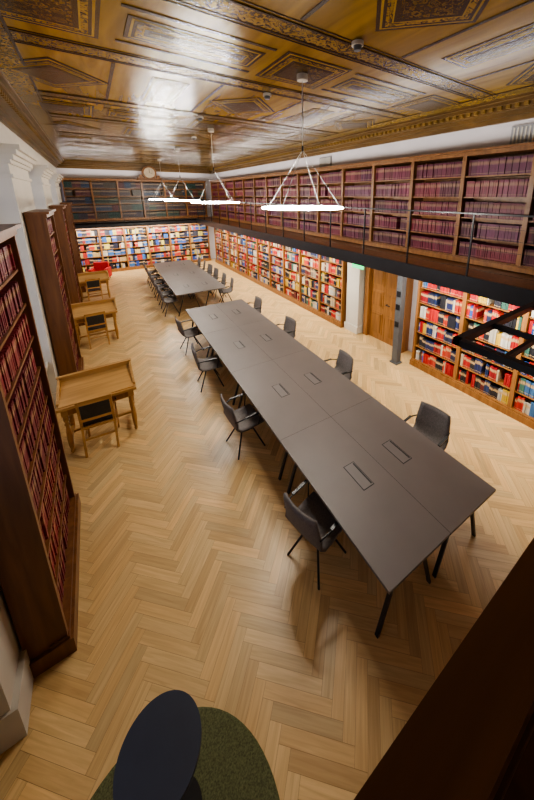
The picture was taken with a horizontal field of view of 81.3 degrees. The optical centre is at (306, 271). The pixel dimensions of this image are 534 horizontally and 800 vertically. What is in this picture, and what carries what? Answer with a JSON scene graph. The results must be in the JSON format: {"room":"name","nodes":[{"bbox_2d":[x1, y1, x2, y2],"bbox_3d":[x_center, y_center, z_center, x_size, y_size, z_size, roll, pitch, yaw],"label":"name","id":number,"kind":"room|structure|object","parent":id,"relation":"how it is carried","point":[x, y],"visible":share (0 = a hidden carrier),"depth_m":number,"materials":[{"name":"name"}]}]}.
{"room":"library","nodes":[
{"label":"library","id":0,"kind":"room"},
{"bbox_2d":[0,122,56,223],"bbox_3d":[-5.782,-0.430,6.333,0.350,5.250,19.850,-9,17,-33],"label":"wall","id":1,"kind":"structure","parent":0,"point":[7,136],"depth_m":6.10,"materials":[{"name":"white paint"}]},
{"bbox_2d":[0,143,62,754],"bbox_3d":[-5.967,-0.256,7.246,0.300,4.470,14.190,-9,17,-33],"label":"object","id":2,"kind":"structure","parent":1,"relation":"attached to","point":[16,677],"depth_m":4.69,"materials":[{"name":"white paint"}]},
{"bbox_2d":[56,168,215,258],"bbox_3d":[-8.411,-2.936,16.383,7.050,5.250,0.200,-9,17,-33],"label":"wall","id":3,"kind":"structure","parent":0,"point":[65,172],"depth_m":15.63,"materials":[{"name":"paint"}]},
{"bbox_2d":[62,200,196,228],"bbox_3d":[-8.550,-2.934,15.251,5.565,1.195,1.445,-9,17,-33],"label":"gallery balcony","id":4,"kind":"object","parent":3,"relation":"attached to","point":[143,222],"visible":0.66,"depth_m":14.73,"materials":[{"name":"black metal"}]},
{"bbox_2d":[61,178,207,221],"bbox_3d":[-8.378,-3.696,15.735,6.400,1.960,0.470,-9,17,-33],"label":"bookcase","id":5,"kind":"object","parent":4,"relation":"on","point":[108,194],"visible":0.9,"depth_m":15.33,"materials":[{"name":"brown wood"}]},
{"bbox_2d":[137,166,161,179],"bbox_3d":[-7.983,-5.015,15.579,1.140,0.665,0.182,-9,17,-33],"label":"mantel clock","id":6,"kind":"object","parent":5,"relation":"on","point":[148,172],"visible":0.99,"depth_m":15.52,"materials":[{"name":"brown wood"}]},
{"bbox_2d":[0,258,533,799],"bbox_3d":[-2.732,1.659,9.014,7.050,0.100,19.850,-9,17,-33],"label":"floor","id":7,"kind":"structure","parent":0,"point":[189,583],"depth_m":3.06,"materials":[{"name":"brown wood"}]},
{"bbox_2d":[0,223,80,677],"bbox_3d":[-2.504,1.384,2.736,0.320,3.470,1.600,-9,17,-33],"label":"bookcase","id":8,"kind":"object","parent":7,"relation":"on","point":[40,509],"visible":1,"depth_m":2.53,"materials":[{"name":"brown wood"}]},
{"bbox_2d":[0,244,69,608],"bbox_3d":[-2.522,1.387,2.722,0.175,3.099,1.427,-9,17,-33],"label":"books","id":9,"kind":"object","parent":8,"relation":"on","point":[22,375],"depth_m":2.82,"materials":[{"name":"fabric"}]},
{"bbox_2d":[23,209,84,375],"bbox_3d":[-4.838,0.563,6.030,0.320,3.470,1.400,-9,17,-33],"label":"bookcase","id":10,"kind":"object","parent":7,"relation":"on","point":[40,223],"visible":0.94,"depth_m":5.53,"materials":[{"name":"brown wood"}]},
{"bbox_2d":[46,218,78,369],"bbox_3d":[-4.852,0.562,6.010,0.175,3.110,1.214,-9,17,-33],"label":"books","id":11,"kind":"object","parent":10,"relation":"on","point":[54,307],"depth_m":5.67,"materials":[{"name":"paper"}]},
{"bbox_2d":[49,204,84,325],"bbox_3d":[-7.075,-0.225,9.189,0.320,3.470,1.400,-9,17,-33],"label":"bookcase","id":12,"kind":"object","parent":7,"relation":"on","point":[60,217],"visible":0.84,"depth_m":8.67,"materials":[{"name":"brown wood"}]},
{"bbox_2d":[63,211,80,302],"bbox_3d":[-7.093,-0.222,9.175,0.175,3.100,1.226,-9,17,-33],"label":"books","id":13,"kind":"object","parent":12,"relation":"on","point":[69,264],"depth_m":8.78,"materials":[{"name":"paper"}]},
{"bbox_2d":[60,202,85,292],"bbox_3d":[-9.284,-1.002,12.307,0.320,3.470,1.400,-9,17,-33],"label":"bookcase","id":14,"kind":"object","parent":7,"relation":"on","point":[69,213],"visible":0.58,"depth_m":11.84,"materials":[{"name":"brown wood"}]},
{"bbox_2d":[77,270,110,300],"bbox_3d":[-7.772,0.541,11.243,1.020,0.990,0.670,-9,17,-33],"label":"writing desk","id":15,"kind":"object","parent":7,"relation":"on","point":[103,275],"visible":0.57,"depth_m":11.23,"materials":[{"name":"brown wood"}]},
{"bbox_2d":[85,278,102,300],"bbox_3d":[-7.617,0.630,11.033,0.475,0.925,0.517,-9,17,-33],"label":"wooden chair","id":16,"kind":"object","parent":7,"relation":"on","point":[92,285],"visible":0.88,"depth_m":10.83,"materials":[{"name":"brown wood"}]},
{"bbox_2d":[71,297,118,346],"bbox_3d":[-5.563,1.319,8.125,1.020,0.990,0.670,-9,17,-33],"label":"writing desk","id":17,"kind":"object","parent":7,"relation":"on","point":[108,305],"visible":0.79,"depth_m":8.09,"materials":[{"name":"brown wood"}]},
{"bbox_2d":[56,358,137,452],"bbox_3d":[-3.303,2.114,4.934,1.020,0.990,0.670,-9,17,-33],"label":"writing desk","id":18,"kind":"object","parent":7,"relation":"on","point":[117,379],"visible":0.94,"depth_m":4.84,"materials":[{"name":"brown wood"}]},
{"bbox_2d":[74,393,119,457],"bbox_3d":[-3.186,2.203,4.722,0.475,0.925,0.517,-8,16,-30],"label":"wooden chair","id":19,"kind":"object","parent":7,"relation":"on","point":[96,411],"visible":0.99,"depth_m":4.51,"materials":[{"name":"brown wood"}]},
{"bbox_2d":[84,311,109,348],"bbox_3d":[-5.407,1.407,7.915,0.475,0.925,0.517,-11,17,-36],"label":"wooden chair","id":20,"kind":"object","parent":7,"relation":"on","point":[96,322],"visible":0.99,"depth_m":7.71,"materials":[{"name":"brown wood"}]},
{"bbox_2d":[88,261,111,277],"bbox_3d":[-9.390,-0.028,13.991,0.714,0.765,0.620,-4,14,-14],"label":"armchair","id":21,"kind":"object","parent":7,"relation":"on","point":[98,266],"visible":0.43,"depth_m":14.10,"materials":[{"name":"fabric"}]},
{"bbox_2d":[76,223,210,272],"bbox_3d":[-8.378,-1.377,16.314,6.400,2.260,0.470,-9,17,-33],"label":"bookcase","id":22,"kind":"object","parent":7,"relation":"on","point":[125,248],"visible":0.97,"depth_m":16.06,"materials":[{"name":"brown wood"}]},
{"bbox_2d":[143,262,157,282],"bbox_3d":[-6.888,0.021,13.589,0.533,0.876,0.558,-8,16,-30],"label":"chair","id":23,"kind":"object","parent":7,"relation":"on","point":[151,271],"visible":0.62,"depth_m":13.53,"materials":[{"name":"plastic"}]},
{"bbox_2d":[145,266,160,286],"bbox_3d":[-6.432,0.193,12.902,0.533,0.876,0.558,-9,17,-33],"label":"chair","id":24,"kind":"object","parent":7,"relation":"on","point":[147,270],"visible":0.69,"depth_m":12.84,"materials":[{"name":"plastic"}]},
{"bbox_2d":[148,271,164,294],"bbox_3d":[-5.901,0.392,12.101,0.533,0.876,0.558,-10,17,-36],"label":"chair","id":25,"kind":"object","parent":7,"relation":"on","point":[149,274],"visible":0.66,"depth_m":11.98,"materials":[{"name":"plastic"}]},
{"bbox_2d":[150,276,168,300],"bbox_3d":[-5.447,0.563,11.415,0.533,0.876,0.558,-10,17,-36],"label":"chair","id":26,"kind":"object","parent":7,"relation":"on","point":[152,278],"visible":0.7,"depth_m":11.28,"materials":[{"name":"plastic"}]},
{"bbox_2d":[154,282,171,308],"bbox_3d":[-4.918,0.762,10.617,0.533,0.876,0.558,-10,17,-34],"label":"chair","id":27,"kind":"object","parent":7,"relation":"on","point":[164,294],"visible":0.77,"depth_m":10.50,"materials":[{"name":"plastic"}]},
{"bbox_2d":[158,287,178,316],"bbox_3d":[-4.464,0.933,9.932,0.533,0.876,0.558,-9,17,-32],"label":"chair","id":28,"kind":"object","parent":7,"relation":"on","point":[172,299],"visible":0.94,"depth_m":9.84,"materials":[{"name":"plastic"}]},
{"bbox_2d":[90,707,279,799],"bbox_3d":[-0.776,3.435,1.657,1.360,0.012,1.360,-9,17,-33],"label":"round rug","id":29,"kind":"object","parent":7,"relation":"on","point":[232,764],"visible":0.63,"depth_m":2.07,"materials":[{"name":"green carpet"}]},
{"bbox_2d":[113,690,201,799],"bbox_3d":[-0.816,3.013,1.793,0.440,0.742,0.440,-9,17,-33],"label":"round side table","id":30,"kind":"object","parent":29,"relation":"on","point":[158,757],"visible":1,"depth_m":1.71,"materials":[{"name":"stone"}]},
{"bbox_2d":[175,317,203,354],"bbox_3d":[-2.905,1.520,7.579,0.533,0.876,0.558,-11,18,-36],"label":"chair","id":31,"kind":"object","parent":7,"relation":"on","point":[193,331],"visible":0.94,"depth_m":7.50,"materials":[{"name":"plastic"}]},
{"bbox_2d":[153,260,226,315],"bbox_3d":[-4.850,0.420,12.244,1.600,0.747,5.460,-9,17,-32],"label":"table","id":32,"kind":"object","parent":7,"relation":"on","point":[183,277],"visible":0.98,"depth_m":11.43,"materials":[{"name":"black metal"}]},
{"bbox_2d":[192,257,200,266],"bbox_3d":[-5.279,-0.229,14.592,0.533,0.876,0.558,-9,17,-32],"label":"chair","id":33,"kind":"object","parent":7,"relation":"on","point":[199,258],"visible":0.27,"depth_m":14.67,"materials":[{"name":"plastic"}]},
{"bbox_2d":[191,343,223,391],"bbox_3d":[-2.006,1.867,6.187,0.533,0.876,0.558,-7,16,-26],"label":"chair","id":34,"kind":"object","parent":7,"relation":"on","point":[212,362],"visible":0.94,"depth_m":6.13,"materials":[{"name":"fabric"}]},
{"bbox_2d":[203,264,212,274],"bbox_3d":[-4.297,0.141,13.110,0.533,0.876,0.558,-11,18,-38],"label":"chair","id":35,"kind":"object","parent":7,"relation":"on","point":[210,267],"visible":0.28,"depth_m":13.18,"materials":[{"name":"plastic"}]},
{"bbox_2d":[208,267,218,291],"bbox_3d":[-3.841,0.312,12.423,0.533,0.876,0.558,-10,17,-35],"label":"chair","id":36,"kind":"object","parent":7,"relation":"on","point":[215,274],"visible":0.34,"depth_m":12.49,"materials":[{"name":"plastic"}]},
{"bbox_2d":[212,272,225,296],"bbox_3d":[-3.309,0.512,11.620,0.533,0.876,0.558,-8,16,-29],"label":"chair","id":37,"kind":"object","parent":7,"relation":"on","point":[223,279],"visible":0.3,"depth_m":11.67,"materials":[{"name":"plastic"}]},
{"bbox_2d":[219,277,233,302],"bbox_3d":[-2.852,0.684,10.930,0.533,0.876,0.558,-5,15,-21],"label":"chair","id":38,"kind":"object","parent":7,"relation":"on","point":[230,289],"visible":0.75,"depth_m":10.94,"materials":[{"name":"plastic"}]},
{"bbox_2d":[220,393,264,459],"bbox_3d":[-0.983,2.247,4.661,0.533,0.876,0.558,-10,17,-35],"label":"chair","id":39,"kind":"object","parent":7,"relation":"on","point":[244,418],"visible":0.94,"depth_m":4.57,"materials":[{"name":"fabric"}]},
{"bbox_2d":[248,296,261,312],"bbox_3d":[-1.582,1.198,8.870,0.533,0.876,0.558,-9,17,-32],"label":"chair","id":40,"kind":"object","parent":7,"relation":"on","point":[258,301],"visible":0.25,"depth_m":8.92,"materials":[{"name":"plastic"}]},
{"bbox_2d":[214,228,347,327],"bbox_3d":[-1.974,-0.603,13.208,0.470,2.260,11.100,-9,17,-33],"label":"bookcase","id":41,"kind":"object","parent":7,"relation":"on","point":[316,283],"visible":0.88,"depth_m":11.03,"materials":[{"name":"brown wood"}]},
{"bbox_2d":[276,316,295,337],"bbox_3d":[-0.566,1.571,7.373,0.533,0.876,0.558,-10,17,-35],"label":"chair","id":42,"kind":"object","parent":7,"relation":"on","point":[289,326],"visible":0.38,"depth_m":7.44,"materials":[{"name":"plastic"}]},
{"bbox_2d":[283,479,345,589],"bbox_3d":[0.081,2.616,3.183,0.558,0.876,0.533,13,19,42],"label":"chair","id":43,"kind":"object","parent":7,"relation":"on","point":[312,518],"visible":0.89,"depth_m":3.07,"materials":[{"name":"fabric"}]},
{"bbox_2d":[324,349,352,379],"bbox_3d":[0.536,1.977,5.746,0.533,0.876,0.558,-7,16,-27],"label":"chair","id":44,"kind":"object","parent":7,"relation":"on","point":[344,363],"visible":0.32,"depth_m":5.79,"materials":[{"name":"fabric"}]},
{"bbox_2d":[185,299,495,638],"bbox_3d":[-0.654,2.008,5.876,1.600,0.747,7.280,-9,17,-32],"label":"table","id":45,"kind":"object","parent":7,"relation":"on","point":[397,496],"visible":0.97,"depth_m":3.73,"materials":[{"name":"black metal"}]},
{"bbox_2d":[344,262,365,333],"bbox_3d":[1.394,0.532,8.573,0.415,2.300,0.520,-9,17,-33],"label":"pilaster","id":46,"kind":"object","parent":7,"relation":"on","point":[353,323],"visible":0.71,"depth_m":8.48,"materials":[{"name":"paint"}]},
{"bbox_2d":[389,275,406,364],"bbox_3d":[2.048,0.966,6.831,0.200,2.300,0.200,-9,17,-33],"label":"steel column","id":47,"kind":"structure","parent":7,"relation":"on","point":[401,281],"depth_m":6.80,"materials":[{"name":"black metal"}]},
{"bbox_2d":[404,401,450,449],"bbox_3d":[1.609,2.354,4.234,0.533,0.876,0.558,-12,18,-39],"label":"chair","id":48,"kind":"object","parent":7,"relation":"on","point":[431,421],"visible":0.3,"depth_m":4.30,"materials":[{"name":"fabric"}]},
{"bbox_2d":[409,281,533,429],"bbox_3d":[3.959,1.485,4.832,0.470,2.260,5.150,-9,17,-33],"label":"bookcase","id":49,"kind":"object","parent":7,"relation":"on","point":[442,313],"visible":0.75,"depth_m":5.82,"materials":[{"name":"brown wood"}]},
{"bbox_2d":[0,0,533,166],"bbox_3d":[-2.794,-3.538,7.675,7.600,0.168,20.250,-9,17,-33],"label":"ceiling","id":50,"kind":"structure","parent":0,"point":[115,81],"depth_m":3.69,"materials":[{"name":"brown wood"}]},
{"bbox_2d":[149,159,172,199],"bbox_3d":[-6.290,-3.993,13.307,1.144,1.670,1.144,-9,17,-33],"label":"pendant lamp","id":51,"kind":"object","parent":50,"relation":"hanging from","point":[159,160],"visible":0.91,"depth_m":13.09,"materials":[{"name":"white metal"}]},
{"bbox_2d":[164,148,199,200],"bbox_3d":[-4.255,-3.245,10.308,1.144,1.670,1.144,-9,17,-33],"label":"pendant lamp","id":52,"kind":"object","parent":50,"relation":"hanging from","point":[176,149],"visible":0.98,"depth_m":10.26,"materials":[{"name":"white metal"}]},
{"bbox_2d":[191,128,239,202],"bbox_3d":[-2.221,-2.498,7.309,1.144,1.670,1.144,-9,17,-33],"label":"pendant lamp","id":53,"kind":"object","parent":50,"relation":"hanging from","point":[211,130],"visible":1,"depth_m":7.24,"materials":[{"name":"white metal"}]},
{"bbox_2d":[263,92,270,99],"bbox_3d":[-0.606,-2.670,4.683,0.120,0.075,0.120,-9,17,-33],"label":"ceiling spotlight","id":54,"kind":"object","parent":50,"relation":"attached to","point":[267,95],"depth_m":4.65,"materials":[{"name":"white plastic"}]},
{"bbox_2d":[262,72,343,209],"bbox_3d":[-0.060,-1.703,4.123,1.144,1.670,1.144,-9,17,-33],"label":"pendant lamp","id":55,"kind":"object","parent":50,"relation":"hanging from","point":[302,77],"visible":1,"depth_m":4.01,"materials":[{"name":"white metal"}]},
{"bbox_2d":[352,39,363,51],"bbox_3d":[0.510,-2.277,3.107,0.120,0.075,0.120,-9,17,-33],"label":"ceiling spotlight","id":56,"kind":"object","parent":50,"relation":"attached to","point":[357,44],"depth_m":3.08,"materials":[{"name":"white plastic"}]},
{"bbox_2d":[212,118,533,351],"bbox_3d":[0.255,-1.434,10.359,0.200,5.250,19.850,-9,17,-33],"label":"wall","id":57,"kind":"structure","parent":0,"point":[499,134],"depth_m":7.09,"materials":[{"name":"paint"}]},
{"bbox_2d":[0,70,533,173],"bbox_3d":[-2.732,-3.329,7.771,7.050,0.320,19.850,-9,17,-33],"label":"trim","id":58,"kind":"structure","parent":57,"relation":"attached to","point":[14,114],"depth_m":6.66,"materials":[{"name":"brown wood"}]},
{"bbox_2d":[320,156,331,166],"bbox_3d":[0.549,-3.276,9.232,0.040,0.330,0.550,-9,17,-33],"label":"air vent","id":59,"kind":"object","parent":57,"relation":"in","point":[324,161],"visible":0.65,"depth_m":9.18,"materials":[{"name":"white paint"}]},
{"bbox_2d":[193,200,533,306],"bbox_3d":[-0.871,-1.735,10.440,1.475,1.195,18.315,-9,17,-33],"label":"gallery balcony","id":60,"kind":"object","parent":57,"relation":"attached to","point":[505,286],"visible":0.87,"depth_m":5.64,"materials":[{"name":"black metal"}]},
{"bbox_2d":[352,263,363,269],"bbox_3d":[1.203,-0.214,7.277,0.040,0.255,0.360,-9,17,-33],"label":"exit sign","id":61,"kind":"object","parent":60,"relation":"attached to","point":[353,265],"visible":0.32,"depth_m":7.26,"materials":[{"name":"green plastic"}]},
{"bbox_2d":[210,142,533,274],"bbox_3d":[0.150,-2.175,9.631,0.470,1.960,18.600,-9,17,-33],"label":"bookcase","id":62,"kind":"object","parent":60,"relation":"on","point":[496,179],"visible":0.86,"depth_m":6.40,"materials":[{"name":"brown wood"}]},
{"bbox_2d":[363,267,413,352],"bbox_3d":[2.026,0.716,7.835,0.235,2.300,1.330,-9,17,-33],"label":"door","id":63,"kind":"structure","parent":57,"relation":"in","point":[380,286],"depth_m":7.90,"materials":[{"name":"brown wood"}]},
{"bbox_2d":[509,123,533,144],"bbox_3d":[3.579,-2.209,4.954,0.040,0.330,0.550,-9,17,-33],"label":"air vent","id":64,"kind":"object","parent":57,"relation":"in","point":[524,133],"visible":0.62,"depth_m":5.02,"materials":[{"name":"white metal"}]},
{"bbox_3d":[2.946,1.062,0.351,7.050,5.250,0.200,-9,17,-33],"label":"wall","id":65,"kind":"structure","parent":0,"visible":0},
{"bbox_2d":[354,538,533,799],"bbox_3d":[1.813,0.941,0.668,5.555,0.790,1.628,-9,17,-33],"label":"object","id":66,"kind":"object","parent":65,"relation":"attached to","point":[471,735],"visible":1,"depth_m":0.42,"materials":[{"name":"brown wood"}]},
{"bbox_2d":[452,301,533,376],"bbox_3d":[2.451,0.569,2.762,2.080,0.060,1.185,-9,17,-33],"label":"frame","id":67,"kind":"object","parent":66,"relation":"attached to","point":[463,340],"visible":1,"depth_m":2.62,"materials":[{"name":"black metal"}]}
]}

